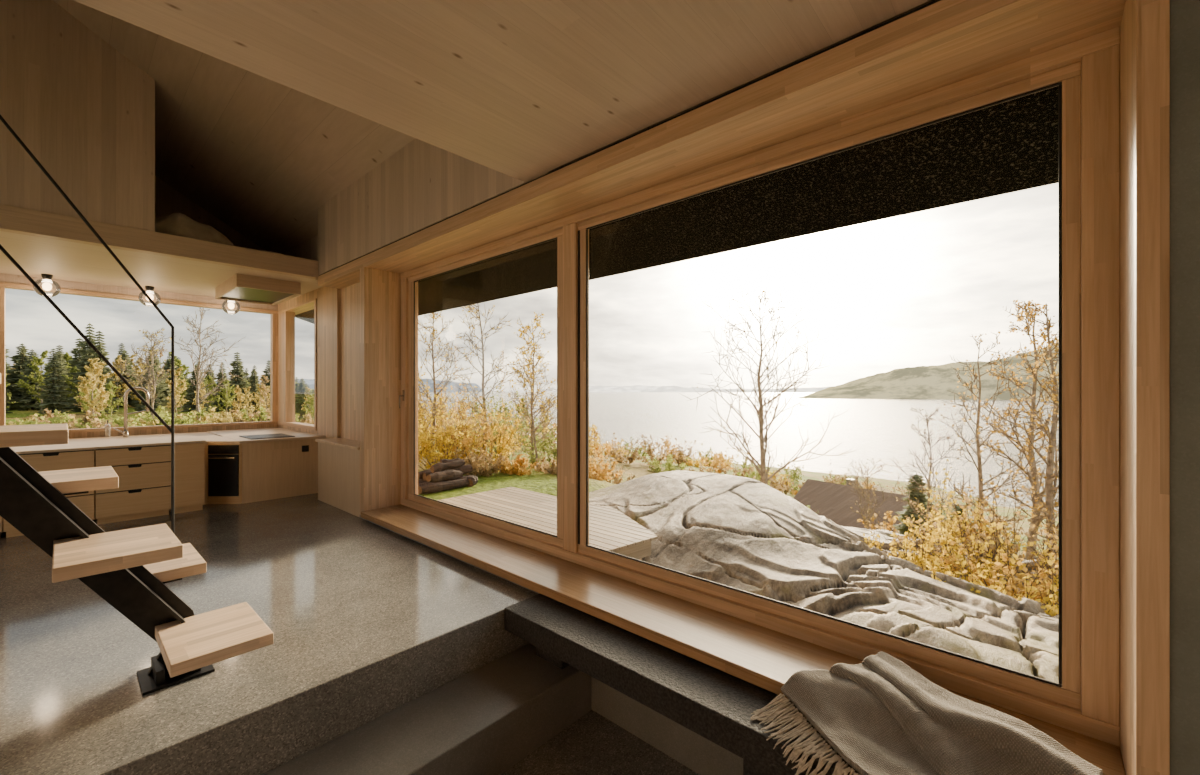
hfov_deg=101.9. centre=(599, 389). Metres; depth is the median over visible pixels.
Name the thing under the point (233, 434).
countertop
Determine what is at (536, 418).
bush
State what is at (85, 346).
spruce tree
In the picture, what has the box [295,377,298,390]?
spruce tree
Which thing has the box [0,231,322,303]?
ceiling
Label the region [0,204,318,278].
trim
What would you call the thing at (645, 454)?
bush
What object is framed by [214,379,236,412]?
birch tree
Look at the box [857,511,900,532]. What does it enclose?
bush
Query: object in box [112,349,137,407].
spruce tree
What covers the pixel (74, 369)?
birch tree
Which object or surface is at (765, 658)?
window sill
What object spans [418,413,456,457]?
bush
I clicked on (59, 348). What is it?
spruce tree
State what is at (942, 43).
trim
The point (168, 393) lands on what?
spruce tree
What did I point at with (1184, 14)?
wall
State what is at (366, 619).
floor
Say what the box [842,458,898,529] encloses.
birch tree
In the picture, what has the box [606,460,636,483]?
bush
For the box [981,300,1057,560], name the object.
birch tree
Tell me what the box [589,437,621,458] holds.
bush
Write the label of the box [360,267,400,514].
trim
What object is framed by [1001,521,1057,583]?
bush
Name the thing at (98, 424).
bush
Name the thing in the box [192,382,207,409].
birch tree
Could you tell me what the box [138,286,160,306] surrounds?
ceiling lamp
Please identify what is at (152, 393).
birch tree
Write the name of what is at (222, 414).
bush
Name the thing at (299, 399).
spruce tree
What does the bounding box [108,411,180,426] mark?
bush
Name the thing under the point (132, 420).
bush
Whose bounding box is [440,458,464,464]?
log
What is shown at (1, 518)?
base cabinet
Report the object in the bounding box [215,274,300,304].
range hood
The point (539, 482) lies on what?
ground
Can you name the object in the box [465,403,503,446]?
bush
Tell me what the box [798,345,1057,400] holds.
hill
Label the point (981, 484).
birch tree
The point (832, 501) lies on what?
cabin
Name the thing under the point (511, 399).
bush
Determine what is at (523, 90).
ceiling
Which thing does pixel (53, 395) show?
spruce tree
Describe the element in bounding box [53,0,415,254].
ceiling
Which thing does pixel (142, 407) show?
spruce tree
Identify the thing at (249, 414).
bush
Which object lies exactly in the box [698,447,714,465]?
bush
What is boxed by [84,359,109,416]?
birch tree
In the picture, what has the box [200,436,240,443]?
countertop
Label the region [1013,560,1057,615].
bush
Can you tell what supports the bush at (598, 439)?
on the ground
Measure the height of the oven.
0.760 m
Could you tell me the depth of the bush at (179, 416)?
29.78 m
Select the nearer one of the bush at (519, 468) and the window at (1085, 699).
the window at (1085, 699)
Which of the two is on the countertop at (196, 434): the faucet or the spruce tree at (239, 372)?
the faucet
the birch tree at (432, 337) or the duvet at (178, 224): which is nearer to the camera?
the duvet at (178, 224)
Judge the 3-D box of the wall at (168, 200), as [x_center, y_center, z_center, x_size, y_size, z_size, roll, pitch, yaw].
[-8.701,-1.530,7.673,0.200,6.660,6.900,0,0,42]
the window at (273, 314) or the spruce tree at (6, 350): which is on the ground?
the spruce tree at (6, 350)
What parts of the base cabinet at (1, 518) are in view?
drawer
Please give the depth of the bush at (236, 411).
31.14 m
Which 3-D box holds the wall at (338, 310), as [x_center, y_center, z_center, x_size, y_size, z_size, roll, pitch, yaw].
[-4.706,-0.050,8.474,4.850,3.700,0.350,0,0,42]
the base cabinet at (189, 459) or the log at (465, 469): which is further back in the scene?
the log at (465, 469)
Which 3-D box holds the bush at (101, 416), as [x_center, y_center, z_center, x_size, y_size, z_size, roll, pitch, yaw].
[-26.076,1.803,25.588,2.923,1.440,3.247,0,0,4]
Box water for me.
[418,391,1057,512]
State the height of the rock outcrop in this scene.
1.894 m
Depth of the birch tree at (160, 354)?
59.84 m
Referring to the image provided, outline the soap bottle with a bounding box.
[104,420,110,436]
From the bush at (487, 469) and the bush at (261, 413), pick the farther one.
the bush at (261, 413)
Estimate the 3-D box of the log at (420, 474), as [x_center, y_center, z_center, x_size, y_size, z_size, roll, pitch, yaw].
[-3.952,1.998,11.669,0.216,0.253,0.974,0,0,34]
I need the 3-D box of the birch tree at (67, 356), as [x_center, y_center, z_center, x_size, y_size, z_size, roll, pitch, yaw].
[-61.325,-1.314,55.714,3.067,6.168,2.655,0,0,16]
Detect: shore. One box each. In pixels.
[42,371,481,391]
[488,385,832,391]
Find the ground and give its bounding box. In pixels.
[5,405,1057,559]
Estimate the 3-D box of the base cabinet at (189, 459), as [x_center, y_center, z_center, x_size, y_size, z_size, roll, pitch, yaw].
[-6.122,1.220,7.132,1.150,0.960,0.350,0,0,42]
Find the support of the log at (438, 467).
on the log at (465, 469)
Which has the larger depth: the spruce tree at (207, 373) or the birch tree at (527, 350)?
the spruce tree at (207, 373)
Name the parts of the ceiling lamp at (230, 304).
bulb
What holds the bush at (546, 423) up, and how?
on the ground
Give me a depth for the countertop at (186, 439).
6.41 m
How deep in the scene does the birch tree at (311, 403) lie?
47.21 m
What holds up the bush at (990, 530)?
on the ground
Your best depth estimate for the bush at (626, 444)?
48.28 m
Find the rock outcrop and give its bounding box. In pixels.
[589,470,1057,682]
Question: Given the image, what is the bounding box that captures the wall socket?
[302,445,308,451]
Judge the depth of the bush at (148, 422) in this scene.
22.22 m
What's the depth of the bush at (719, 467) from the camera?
33.07 m
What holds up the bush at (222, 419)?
on the ground
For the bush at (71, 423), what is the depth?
24.79 m
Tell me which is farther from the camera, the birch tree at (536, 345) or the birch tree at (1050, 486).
the birch tree at (536, 345)
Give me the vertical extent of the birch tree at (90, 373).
4.593 m
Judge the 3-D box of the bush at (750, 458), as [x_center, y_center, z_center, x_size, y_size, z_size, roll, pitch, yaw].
[12.791,6.676,39.706,3.091,2.072,2.766,0,0,39]
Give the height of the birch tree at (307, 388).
3.762 m
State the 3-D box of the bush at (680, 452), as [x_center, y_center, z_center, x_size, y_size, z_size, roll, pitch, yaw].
[6.205,4.733,37.059,1.862,2.527,2.783,0,0,-21]
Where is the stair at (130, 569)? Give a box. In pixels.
[0,115,273,695]
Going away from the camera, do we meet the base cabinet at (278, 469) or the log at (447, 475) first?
the base cabinet at (278, 469)
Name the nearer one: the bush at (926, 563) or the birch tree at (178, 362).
the bush at (926, 563)
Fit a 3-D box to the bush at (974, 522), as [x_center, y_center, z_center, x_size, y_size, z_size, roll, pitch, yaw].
[7.688,2.909,9.577,2.741,2.011,1.517,0,0,26]
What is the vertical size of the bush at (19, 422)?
1.107 m
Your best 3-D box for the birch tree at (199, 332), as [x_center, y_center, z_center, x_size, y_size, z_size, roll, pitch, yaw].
[-23.906,-1.353,29.997,3.411,7.804,3.358,0,0,-1]
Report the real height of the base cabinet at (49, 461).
0.960 m
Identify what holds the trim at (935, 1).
attached to the wall at (1184, 14)
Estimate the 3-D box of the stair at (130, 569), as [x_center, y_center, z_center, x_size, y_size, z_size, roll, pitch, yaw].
[-3.466,-0.500,2.018,1.289,4.400,3.300,0,0,42]
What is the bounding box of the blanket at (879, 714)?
[750,651,1102,774]
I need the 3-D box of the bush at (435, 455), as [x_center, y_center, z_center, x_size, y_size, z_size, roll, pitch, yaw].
[-4.803,1.297,13.388,3.448,2.396,2.412,0,0,-24]
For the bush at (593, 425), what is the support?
on the ground
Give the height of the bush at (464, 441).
2.663 m
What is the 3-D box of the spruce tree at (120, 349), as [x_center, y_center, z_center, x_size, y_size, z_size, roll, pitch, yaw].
[-65.407,-2.335,66.740,3.395,8.374,3.871,0,0,29]
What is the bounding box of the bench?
[504,594,860,774]
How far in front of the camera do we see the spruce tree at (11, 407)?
44.49 m
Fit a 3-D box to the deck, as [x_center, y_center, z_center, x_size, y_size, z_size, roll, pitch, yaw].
[-0.846,2.450,6.666,3.599,1.500,1.850,0,0,42]
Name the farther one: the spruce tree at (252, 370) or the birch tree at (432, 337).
the spruce tree at (252, 370)
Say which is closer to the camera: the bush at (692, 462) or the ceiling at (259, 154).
the ceiling at (259, 154)
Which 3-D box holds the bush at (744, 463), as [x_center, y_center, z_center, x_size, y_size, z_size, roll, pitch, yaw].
[11.406,5.904,36.974,2.386,2.721,3.262,0,0,-31]
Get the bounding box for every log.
[418,469,446,478]
[418,475,471,486]
[418,478,469,493]
[423,465,472,480]
[426,470,462,482]
[430,460,462,472]
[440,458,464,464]
[467,475,477,486]
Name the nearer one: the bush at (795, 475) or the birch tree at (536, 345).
the birch tree at (536, 345)
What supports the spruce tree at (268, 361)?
on the ground
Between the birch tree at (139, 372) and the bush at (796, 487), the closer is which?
the bush at (796, 487)
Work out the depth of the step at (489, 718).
3.07 m
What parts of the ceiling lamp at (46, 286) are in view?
bulb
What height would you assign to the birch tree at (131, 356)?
6.276 m
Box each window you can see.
[0,282,278,432]
[278,298,316,430]
[399,26,1119,746]
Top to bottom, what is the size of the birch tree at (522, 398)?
6.312 m
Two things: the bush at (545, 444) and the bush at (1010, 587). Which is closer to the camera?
the bush at (1010, 587)
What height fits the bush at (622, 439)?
1.907 m
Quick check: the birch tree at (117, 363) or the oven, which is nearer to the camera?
the oven
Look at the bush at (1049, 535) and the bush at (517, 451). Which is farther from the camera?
the bush at (517, 451)
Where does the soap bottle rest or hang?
on the countertop at (196, 434)
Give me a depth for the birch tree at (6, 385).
39.21 m
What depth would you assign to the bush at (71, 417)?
25.63 m
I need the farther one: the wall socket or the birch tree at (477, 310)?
the birch tree at (477, 310)
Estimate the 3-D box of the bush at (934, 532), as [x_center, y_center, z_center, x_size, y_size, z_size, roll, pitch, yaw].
[5.202,2.771,8.059,1.649,1.518,1.668,0,0,8]
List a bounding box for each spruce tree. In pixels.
[5,343,29,407]
[5,345,9,368]
[5,380,16,410]
[11,349,44,409]
[27,349,76,414]
[50,351,68,390]
[51,345,68,363]
[60,338,84,408]
[63,323,108,411]
[74,330,121,413]
[112,343,124,376]
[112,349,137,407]
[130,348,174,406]
[133,355,166,412]
[161,353,184,404]
[162,370,178,405]
[175,357,187,399]
[180,365,211,411]
[204,364,215,407]
[208,362,227,411]
[219,352,253,413]
[247,365,259,412]
[247,370,260,404]
[254,360,269,413]
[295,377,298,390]
[295,378,313,419]
[892,473,936,538]
[947,504,974,544]
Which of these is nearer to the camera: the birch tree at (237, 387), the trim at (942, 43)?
the trim at (942, 43)
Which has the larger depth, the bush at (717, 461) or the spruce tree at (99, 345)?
the spruce tree at (99, 345)
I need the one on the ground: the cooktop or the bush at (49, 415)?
the bush at (49, 415)
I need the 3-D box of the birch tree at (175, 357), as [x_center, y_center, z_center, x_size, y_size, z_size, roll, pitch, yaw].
[-56.060,-1.486,64.216,3.186,7.026,3.833,0,0,33]
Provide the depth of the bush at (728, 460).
49.07 m
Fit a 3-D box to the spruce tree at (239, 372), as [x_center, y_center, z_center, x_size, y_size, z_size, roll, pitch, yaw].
[-36.852,-0.502,49.316,3.161,6.838,3.120,0,0,-32]
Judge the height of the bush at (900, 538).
1.644 m
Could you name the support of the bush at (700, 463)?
on the ground
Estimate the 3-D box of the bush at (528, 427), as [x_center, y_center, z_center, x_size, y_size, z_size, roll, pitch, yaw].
[-5.737,3.366,38.903,3.778,3.076,3.214,0,0,42]
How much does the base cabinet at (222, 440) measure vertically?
0.940 m
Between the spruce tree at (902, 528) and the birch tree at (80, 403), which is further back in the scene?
the birch tree at (80, 403)
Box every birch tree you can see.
[5,374,18,407]
[14,350,61,409]
[61,352,76,368]
[61,366,79,405]
[74,381,105,415]
[75,358,113,418]
[75,379,98,410]
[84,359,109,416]
[101,381,122,418]
[107,355,129,408]
[110,328,178,422]
[125,358,145,404]
[130,355,139,384]
[159,348,165,367]
[162,352,186,379]
[165,368,188,415]
[166,359,191,408]
[175,307,244,422]
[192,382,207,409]
[201,374,218,408]
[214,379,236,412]
[230,385,244,412]
[241,387,253,413]
[251,384,265,411]
[259,375,269,415]
[259,384,269,408]
[301,387,313,414]
[302,389,313,421]
[418,311,481,458]
[443,304,522,449]
[470,402,479,432]
[499,312,556,463]
[510,341,556,468]
[513,397,530,430]
[590,427,600,447]
[679,280,855,483]
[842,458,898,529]
[874,406,963,535]
[938,331,1040,539]
[963,300,1057,559]
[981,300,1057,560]
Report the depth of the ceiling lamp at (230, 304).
9.03 m
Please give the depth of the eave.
3.83 m
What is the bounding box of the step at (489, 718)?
[263,643,590,774]
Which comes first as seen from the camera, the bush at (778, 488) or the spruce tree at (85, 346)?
the bush at (778, 488)
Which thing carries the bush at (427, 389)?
on the ground
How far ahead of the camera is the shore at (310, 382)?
5694.74 m
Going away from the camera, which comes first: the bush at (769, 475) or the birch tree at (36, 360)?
the bush at (769, 475)
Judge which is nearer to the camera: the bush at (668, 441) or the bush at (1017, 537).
the bush at (1017, 537)
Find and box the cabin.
[793,478,943,531]
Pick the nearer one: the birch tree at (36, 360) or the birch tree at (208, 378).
the birch tree at (36, 360)
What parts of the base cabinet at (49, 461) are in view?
drawer, drawer, drawer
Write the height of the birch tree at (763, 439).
8.721 m
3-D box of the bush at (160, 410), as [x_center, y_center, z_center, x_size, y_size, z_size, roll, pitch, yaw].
[-24.503,1.604,27.581,3.288,1.537,4.394,0,0,-14]
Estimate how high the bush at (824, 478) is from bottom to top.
3.106 m
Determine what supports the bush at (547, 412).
on the ground
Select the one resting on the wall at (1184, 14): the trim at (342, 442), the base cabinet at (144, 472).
the trim at (342, 442)
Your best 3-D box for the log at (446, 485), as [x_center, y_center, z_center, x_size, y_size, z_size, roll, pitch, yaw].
[-3.529,2.185,11.152,0.238,0.240,1.368,0,0,35]
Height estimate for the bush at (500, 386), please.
3.180 m
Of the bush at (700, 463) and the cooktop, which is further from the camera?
the bush at (700, 463)
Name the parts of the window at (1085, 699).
handle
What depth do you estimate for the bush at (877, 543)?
8.76 m
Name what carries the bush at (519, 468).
on the ground
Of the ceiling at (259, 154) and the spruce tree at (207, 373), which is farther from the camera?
the spruce tree at (207, 373)
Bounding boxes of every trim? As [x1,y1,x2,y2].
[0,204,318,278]
[315,438,359,449]
[318,0,1125,288]
[319,0,940,275]
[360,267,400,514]
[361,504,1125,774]
[1120,0,1169,774]
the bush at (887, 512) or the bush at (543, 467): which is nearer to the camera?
the bush at (543, 467)
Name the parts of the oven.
handle, control panel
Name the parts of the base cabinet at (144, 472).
drawer, drawer, drawer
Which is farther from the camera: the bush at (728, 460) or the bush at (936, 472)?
the bush at (728, 460)
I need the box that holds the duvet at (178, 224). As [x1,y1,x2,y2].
[155,212,232,245]
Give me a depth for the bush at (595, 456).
17.31 m
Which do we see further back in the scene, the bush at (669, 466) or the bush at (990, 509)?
the bush at (669, 466)
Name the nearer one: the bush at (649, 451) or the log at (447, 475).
the log at (447, 475)
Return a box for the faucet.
[113,387,149,436]
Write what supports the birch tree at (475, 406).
on the ground
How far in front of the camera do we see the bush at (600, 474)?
14.92 m
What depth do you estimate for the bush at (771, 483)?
35.13 m
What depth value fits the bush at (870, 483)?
49.26 m
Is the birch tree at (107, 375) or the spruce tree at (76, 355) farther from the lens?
the spruce tree at (76, 355)
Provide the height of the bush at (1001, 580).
1.106 m
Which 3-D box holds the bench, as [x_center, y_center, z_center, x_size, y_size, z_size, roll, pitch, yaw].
[1.451,2.040,2.028,5.570,0.720,0.375,0,0,42]
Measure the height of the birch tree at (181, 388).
4.051 m
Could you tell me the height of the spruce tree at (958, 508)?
2.248 m
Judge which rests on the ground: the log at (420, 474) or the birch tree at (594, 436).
the birch tree at (594, 436)
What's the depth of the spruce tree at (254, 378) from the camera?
53.97 m
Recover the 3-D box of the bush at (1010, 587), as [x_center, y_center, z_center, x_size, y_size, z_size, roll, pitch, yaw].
[5.923,2.758,7.206,2.102,1.461,1.676,0,0,-12]
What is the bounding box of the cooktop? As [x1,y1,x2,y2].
[240,433,294,438]
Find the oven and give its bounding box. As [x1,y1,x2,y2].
[208,445,238,495]
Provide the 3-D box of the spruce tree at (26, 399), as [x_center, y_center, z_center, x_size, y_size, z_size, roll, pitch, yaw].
[-52.446,-0.802,44.942,2.524,6.031,2.644,0,0,13]
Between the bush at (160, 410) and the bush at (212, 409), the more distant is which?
the bush at (212, 409)
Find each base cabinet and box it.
[0,516,2,536]
[3,450,94,537]
[95,445,170,524]
[169,443,204,513]
[200,436,241,503]
[242,438,323,503]
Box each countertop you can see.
[10,435,205,453]
[68,432,220,441]
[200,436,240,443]
[205,428,325,443]
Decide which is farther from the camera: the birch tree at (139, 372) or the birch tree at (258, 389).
the birch tree at (139, 372)
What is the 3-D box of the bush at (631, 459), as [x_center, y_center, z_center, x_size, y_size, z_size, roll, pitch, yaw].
[1.451,3.952,31.745,3.007,2.186,1.920,0,0,42]
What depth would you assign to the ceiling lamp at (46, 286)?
7.34 m
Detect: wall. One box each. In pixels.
[0,0,154,231]
[0,176,277,437]
[278,282,359,440]
[285,0,1199,774]
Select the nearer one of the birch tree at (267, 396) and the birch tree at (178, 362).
the birch tree at (267, 396)
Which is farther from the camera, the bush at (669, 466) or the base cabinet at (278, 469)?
the bush at (669, 466)
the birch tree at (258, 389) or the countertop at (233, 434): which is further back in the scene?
the birch tree at (258, 389)
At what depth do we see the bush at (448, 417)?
20.52 m
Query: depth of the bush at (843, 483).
48.44 m
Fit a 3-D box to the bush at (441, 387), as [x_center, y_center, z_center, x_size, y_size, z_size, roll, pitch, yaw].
[-6.179,0.506,18.585,4.562,4.081,3.348,0,0,-23]
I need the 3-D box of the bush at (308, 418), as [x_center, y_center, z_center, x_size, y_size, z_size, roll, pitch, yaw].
[-18.075,2.023,29.154,3.064,1.323,2.720,0,0,-27]
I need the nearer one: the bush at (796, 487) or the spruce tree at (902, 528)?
the spruce tree at (902, 528)
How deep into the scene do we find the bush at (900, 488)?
44.22 m
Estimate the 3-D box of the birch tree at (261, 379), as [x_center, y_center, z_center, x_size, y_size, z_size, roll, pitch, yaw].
[-27.272,0.738,39.998,1.303,4.068,1.080,0,0,-31]
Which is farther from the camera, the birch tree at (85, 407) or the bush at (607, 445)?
the bush at (607, 445)
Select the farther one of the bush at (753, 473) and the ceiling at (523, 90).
the bush at (753, 473)
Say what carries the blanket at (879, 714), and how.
on the bench
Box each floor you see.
[0,493,537,774]
[501,710,698,774]
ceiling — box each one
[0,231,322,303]
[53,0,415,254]
[74,0,929,181]
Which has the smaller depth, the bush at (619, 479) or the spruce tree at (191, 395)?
the bush at (619, 479)
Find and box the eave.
[295,86,1057,323]
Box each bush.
[5,409,94,428]
[5,419,33,424]
[16,414,37,424]
[26,410,106,428]
[32,412,114,426]
[36,407,99,426]
[59,410,142,428]
[68,416,118,428]
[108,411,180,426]
[128,414,168,424]
[130,417,159,426]
[132,405,211,424]
[135,412,195,423]
[142,413,207,425]
[195,406,257,423]
[207,406,257,421]
[209,411,260,422]
[229,408,269,421]
[236,411,269,421]
[239,406,269,421]
[267,414,313,423]
[418,349,493,449]
[418,366,456,455]
[418,394,482,469]
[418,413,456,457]
[419,384,509,461]
[429,392,493,452]
[445,401,476,436]
[453,447,506,476]
[454,397,532,460]
[462,394,547,460]
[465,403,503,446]
[470,379,528,457]
[477,399,529,441]
[489,408,533,450]
[491,454,540,475]
[514,416,547,447]
[515,422,556,467]
[516,417,548,449]
[530,412,556,444]
[534,452,556,474]
[538,414,556,451]
[589,423,597,451]
[589,430,605,449]
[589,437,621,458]
[589,443,628,481]
[589,447,605,472]
[599,439,627,456]
[606,433,641,464]
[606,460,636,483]
[615,441,638,456]
[627,434,652,458]
[636,434,668,467]
[646,454,690,472]
[656,435,679,462]
[664,437,695,465]
[684,452,706,466]
[684,461,715,472]
[698,443,733,473]
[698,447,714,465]
[701,448,738,466]
[718,458,754,476]
[729,456,776,480]
[736,471,769,485]
[737,458,773,481]
[752,474,785,492]
[759,471,793,494]
[760,462,796,486]
[777,462,803,481]
[788,477,802,492]
[822,470,850,484]
[823,463,848,483]
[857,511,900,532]
[861,501,993,568]
[861,529,942,565]
[864,475,877,489]
[886,481,907,494]
[887,517,965,574]
[892,489,1017,584]
[914,486,1057,556]
[914,554,1030,598]
[916,459,1006,549]
[934,522,1057,604]
[953,474,1057,577]
[970,575,1056,615]
[989,528,1057,602]
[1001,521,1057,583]
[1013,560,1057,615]
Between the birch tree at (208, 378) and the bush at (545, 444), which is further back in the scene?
the birch tree at (208, 378)
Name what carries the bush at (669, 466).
on the ground
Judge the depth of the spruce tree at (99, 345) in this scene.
42.72 m
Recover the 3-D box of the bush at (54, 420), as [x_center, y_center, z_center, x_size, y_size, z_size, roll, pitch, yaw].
[-26.887,1.706,23.326,3.228,1.544,3.483,0,0,-10]
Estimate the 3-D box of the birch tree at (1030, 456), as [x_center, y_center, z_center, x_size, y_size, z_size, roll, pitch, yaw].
[8.708,1.318,9.945,2.053,6.587,2.654,0,0,16]
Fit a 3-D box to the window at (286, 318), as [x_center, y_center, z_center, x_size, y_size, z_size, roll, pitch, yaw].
[-5.656,-0.440,9.186,2.195,2.280,0.170,0,0,42]
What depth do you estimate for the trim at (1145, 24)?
1.79 m
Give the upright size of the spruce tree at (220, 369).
5.792 m
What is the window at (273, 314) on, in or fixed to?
in the wall at (168, 200)
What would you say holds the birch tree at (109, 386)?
on the ground
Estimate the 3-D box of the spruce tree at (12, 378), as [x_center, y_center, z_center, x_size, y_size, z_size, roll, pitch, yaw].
[-55.095,-1.166,46.299,3.172,6.684,3.323,0,0,-21]
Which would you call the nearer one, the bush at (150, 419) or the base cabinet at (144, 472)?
the base cabinet at (144, 472)
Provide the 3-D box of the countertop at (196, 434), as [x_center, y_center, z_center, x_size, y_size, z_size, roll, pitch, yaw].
[-8.337,0.785,6.719,1.520,0.030,4.775,0,0,42]
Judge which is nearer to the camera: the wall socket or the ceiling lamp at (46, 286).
the ceiling lamp at (46, 286)
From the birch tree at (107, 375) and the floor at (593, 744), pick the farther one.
the birch tree at (107, 375)
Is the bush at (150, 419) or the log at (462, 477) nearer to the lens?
the log at (462, 477)
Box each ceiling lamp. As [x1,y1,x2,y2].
[33,274,60,296]
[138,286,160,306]
[222,300,240,313]
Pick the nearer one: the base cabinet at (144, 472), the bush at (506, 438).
the base cabinet at (144, 472)
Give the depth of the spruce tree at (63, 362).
49.00 m
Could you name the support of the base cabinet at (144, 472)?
on the floor at (366, 619)
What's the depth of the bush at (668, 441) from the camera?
38.27 m
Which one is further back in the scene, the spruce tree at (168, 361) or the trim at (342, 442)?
the spruce tree at (168, 361)
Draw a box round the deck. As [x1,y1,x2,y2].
[437,487,657,560]
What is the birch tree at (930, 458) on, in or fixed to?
on the ground
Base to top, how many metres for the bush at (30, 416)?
1.422 m
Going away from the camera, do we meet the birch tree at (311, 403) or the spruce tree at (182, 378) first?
the birch tree at (311, 403)
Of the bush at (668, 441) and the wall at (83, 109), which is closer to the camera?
the wall at (83, 109)
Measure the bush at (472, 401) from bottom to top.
3.776 m
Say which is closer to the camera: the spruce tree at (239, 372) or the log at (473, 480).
the log at (473, 480)
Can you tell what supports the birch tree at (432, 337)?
on the ground
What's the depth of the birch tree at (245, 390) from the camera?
47.40 m
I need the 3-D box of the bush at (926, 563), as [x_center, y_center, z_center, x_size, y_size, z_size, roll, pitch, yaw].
[4.942,2.895,6.876,1.183,1.133,1.492,0,0,-24]
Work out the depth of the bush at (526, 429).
34.17 m

